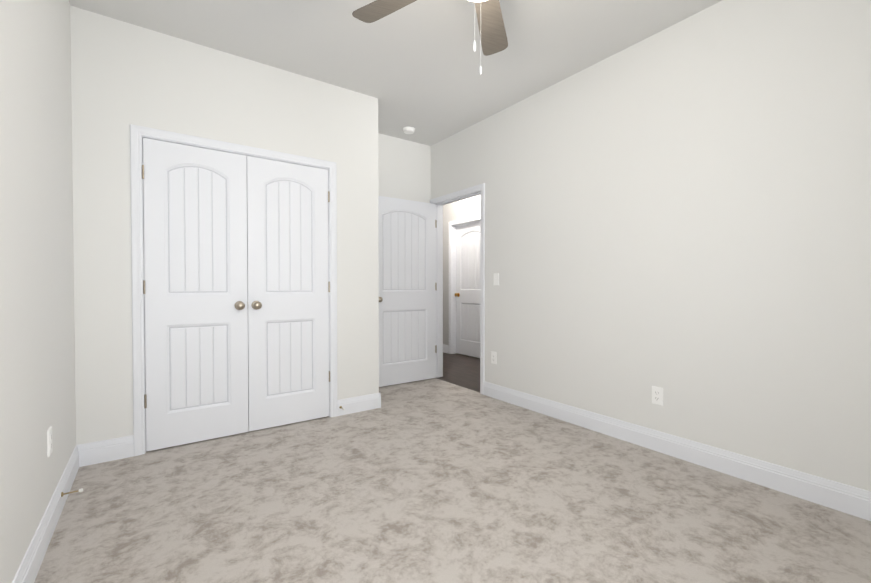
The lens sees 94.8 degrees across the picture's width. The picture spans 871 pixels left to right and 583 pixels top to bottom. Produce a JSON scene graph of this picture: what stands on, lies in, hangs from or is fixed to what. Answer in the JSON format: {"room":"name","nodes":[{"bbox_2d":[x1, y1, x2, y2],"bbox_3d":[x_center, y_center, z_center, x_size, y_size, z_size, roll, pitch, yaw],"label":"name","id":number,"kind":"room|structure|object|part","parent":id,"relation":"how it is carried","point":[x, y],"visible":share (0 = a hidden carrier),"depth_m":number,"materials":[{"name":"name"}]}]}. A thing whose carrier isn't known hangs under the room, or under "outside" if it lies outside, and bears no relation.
{"room":"empty bedroom","nodes":[
{"label":"empty bedroom","id":0,"kind":"room"},
{"bbox_2d":[0,0,75,582],"bbox_3d":[-1.352,-0.301,1.150,0.120,2.745,4.630,-1,1,-35],"label":"wall","id":1,"kind":"structure","parent":0,"point":[37,364],"depth_m":1.57,"materials":[{"name":"white paint"}]},
{"bbox_2d":[12,445,78,582],"bbox_3d":[-1.088,1.008,0.916,0.014,0.133,3.670,-1,1,-35],"label":"baseboard","id":2,"kind":"structure","parent":1,"relation":"attached to","point":[29,566],"depth_m":1.67,"materials":[{"name":"white paint"}]},
{"bbox_2d":[47,426,52,456],"bbox_3d":[-1.706,0.662,1.773,0.009,0.115,0.070,-1,1,-35],"label":"electrical outlet","id":3,"kind":"object","parent":1,"relation":"attached to","point":[49,442],"visible":1,"depth_m":1.75,"materials":[{"name":"white plastic"}]},
{"bbox_2d":[61,488,82,496],"bbox_3d":[-1.767,0.974,1.948,0.078,0.021,0.022,-1,1,-35],"label":"door stop","id":4,"kind":"object","parent":1,"relation":"attached to","point":[79,490],"visible":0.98,"depth_m":1.95,"materials":[{"name":"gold metal"}]},
{"bbox_2d":[70,6,378,444],"bbox_3d":[-1.364,-0.330,3.019,2.027,2.745,0.110,-1,1,-35],"label":"wall","id":5,"kind":"structure","parent":0,"point":[104,81],"depth_m":2.63,"materials":[{"name":"white paint"}]},
{"bbox_2d":[77,435,133,466],"bbox_3d":[-2.042,0.985,2.480,0.275,0.133,0.014,-1,1,-35],"label":"baseboard","id":6,"kind":"structure","parent":5,"relation":"attached to","point":[96,452],"depth_m":2.48,"materials":[{"name":"white paint"}]},
{"bbox_2d":[142,138,247,451],"bbox_3d":[-1.625,0.021,2.753,0.621,2.032,0.103,-1,1,-35],"label":"closet door","id":7,"kind":"structure","parent":5,"relation":"in","point":[195,291],"depth_m":2.76,"materials":[{"name":"white paint"}]},
{"bbox_2d":[130,124,336,455],"bbox_3d":[-1.412,0.011,2.990,1.272,2.065,0.110,-1,1,-35],"label":"door frame","id":8,"kind":"structure","parent":5,"relation":"attached to","point":[142,137],"depth_m":2.64,"materials":[{"name":"white paint"}]},
{"bbox_2d":[247,156,329,431],"bbox_3d":[-1.118,0.015,3.114,0.621,2.032,0.103,-1,1,-35],"label":"closet door","id":9,"kind":"structure","parent":5,"relation":"in","point":[288,285],"depth_m":3.12,"materials":[{"name":"white paint"}]},
{"bbox_2d":[337,393,380,415],"bbox_3d":[-0.656,0.970,3.466,0.406,0.133,0.014,-1,1,-35],"label":"baseboard","id":10,"kind":"structure","parent":5,"relation":"attached to","point":[351,405],"depth_m":3.46,"materials":[{"name":"white paint"}]},
{"bbox_2d":[69,0,721,145],"bbox_3d":[0.214,-1.765,3.844,5.820,0.100,7.240,-1,1,-35],"label":"ceiling","id":11,"kind":"structure","parent":0,"point":[416,65],"depth_m":2.71,"materials":[{"name":"white paint"}]},
{"bbox_2d":[403,127,414,133],"bbox_3d":[-0.281,-1.700,4.230,0.132,0.041,0.132,-1,1,-35],"label":"smoke detector","id":12,"kind":"object","parent":11,"relation":"attached to","point":[408,130],"visible":1,"depth_m":4.19,"materials":[{"name":"white plastic"}]},
{"bbox_2d":[352,0,507,74],"bbox_3d":[0.159,-1.272,1.673,1.298,0.821,1.332,-1,1,-35],"label":"ceiling fan","id":13,"kind":"object","parent":11,"relation":"hanging from","point":[493,35],"visible":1,"depth_m":2.05,"materials":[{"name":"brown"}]},
{"bbox_3d":[0.186,-1.302,1.705,0.212,0.072,0.212,-1,1,-35],"label":"lamp shade","id":14,"kind":"part","parent":13,"relation":"part of","materials":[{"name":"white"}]},
{"bbox_2d":[378,133,430,202],"bbox_3d":[-1.401,-0.343,3.883,3.210,2.745,0.120,-1,1,-35],"label":"wall","id":15,"kind":"structure","parent":0,"point":[404,169],"depth_m":4.54,"materials":[{"name":"white paint"}]},
{"bbox_2d":[34,378,870,582],"bbox_3d":[-0.088,1.107,2.071,3.222,0.100,4.630,-1,1,-35],"label":"floor carpet","id":16,"kind":"object","parent":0,"point":[434,480],"visible":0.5,"depth_m":1.92,"materials":[{"name":"beige carpet"}]},
{"bbox_2d":[437,352,479,391],"bbox_3d":[0.946,1.055,5.636,2.598,0.096,5.240,-1,1,-35],"label":"floor","id":17,"kind":"structure","parent":0,"point":[461,370],"depth_m":5.17,"materials":[{"name":"brown wood"}]},
{"bbox_2d":[443,195,480,344],"bbox_3d":[0.070,-0.386,6.740,0.120,2.745,2.390,-1,1,-35],"label":"wall","id":18,"kind":"structure","parent":0,"point":[446,214],"depth_m":6.45,"materials":[{"name":"grey paint"}]},
{"bbox_2d":[443,344,448,353],"bbox_3d":[-0.197,0.916,7.019,0.014,0.133,1.418,-1,1,-35],"label":"baseboard","id":19,"kind":"structure","parent":18,"relation":"attached to","point":[445,348],"depth_m":6.50,"materials":[{"name":"white paint"}]},
{"bbox_2d":[449,215,480,353],"bbox_3d":[0.521,-0.058,6.096,0.138,2.109,0.894,-1,1,-35],"label":"door frame","id":20,"kind":"structure","parent":18,"relation":"attached to","point":[453,289],"depth_m":6.39,"materials":[{"name":"white paint"}]},
{"bbox_2d":[455,222,480,357],"bbox_3d":[0.565,-0.030,6.123,0.171,2.032,0.774,-1,1,-35],"label":"hall door","id":21,"kind":"structure","parent":18,"relation":"in","point":[467,294],"depth_m":6.19,"materials":[{"name":"white paint"}]},
{"bbox_2d":[431,0,870,490],"bbox_3d":[0.507,-0.346,4.074,0.120,2.745,7.240,-1,1,-35],"label":"wall","id":22,"kind":"structure","parent":0,"point":[679,213],"depth_m":2.42,"materials":[{"name":"white paint"}]},
{"bbox_2d":[435,220,436,352],"bbox_3d":[-0.001,-0.063,4.723,0.033,1.569,0.002,-1,1,-35],"label":"bedroom jamb hinge leaves","id":23,"kind":"object","parent":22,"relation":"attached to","point":[435,286],"visible":0.64,"depth_m":4.73,"materials":[{"name":"silver metal"}]},
{"bbox_2d":[430,183,484,394],"bbox_3d":[0.270,-0.033,4.415,0.159,2.109,0.941,-1,1,-35],"label":"door frame","id":24,"kind":"structure","parent":22,"relation":"attached to","point":[438,291],"depth_m":4.60,"materials":[{"name":"white paint"}]},
{"bbox_2d":[378,196,434,386],"bbox_3d":[-0.340,-0.005,4.458,0.821,2.032,0.171,-1,1,-35],"label":"bedroom door","id":25,"kind":"structure","parent":24,"relation":"attached to","point":[406,232],"depth_m":4.46,"materials":[{"name":"white paint"}]},
{"bbox_2d":[491,351,496,363],"bbox_3d":[0.566,0.640,3.895,0.009,0.115,0.070,-1,1,-35],"label":"electrical outlet","id":26,"kind":"object","parent":22,"relation":"attached to","point":[493,357],"visible":1,"depth_m":3.89,"materials":[{"name":"white plastic"}]},
{"bbox_2d":[494,273,498,284],"bbox_3d":[0.580,-0.122,3.856,0.017,0.115,0.070,-1,1,-35],"label":"bedroom light switch","id":27,"kind":"object","parent":22,"relation":"attached to","point":[496,278],"visible":1,"depth_m":3.85,"materials":[{"name":"white plastic"}]},
{"bbox_2d":[652,386,662,405],"bbox_3d":[1.461,0.684,2.638,0.009,0.115,0.070,-1,1,-35],"label":"electrical outlet","id":28,"kind":"object","parent":22,"relation":"attached to","point":[657,395],"visible":1,"depth_m":2.63,"materials":[{"name":"white plastic"}]},
{"bbox_2d":[484,381,870,520],"bbox_3d":[1.484,0.983,2.605,0.014,0.133,3.441,-1,1,-35],"label":"baseboard","id":29,"kind":"structure","parent":22,"relation":"attached to","point":[847,499],"depth_m":2.38,"materials":[{"name":"white paint"}]}
]}

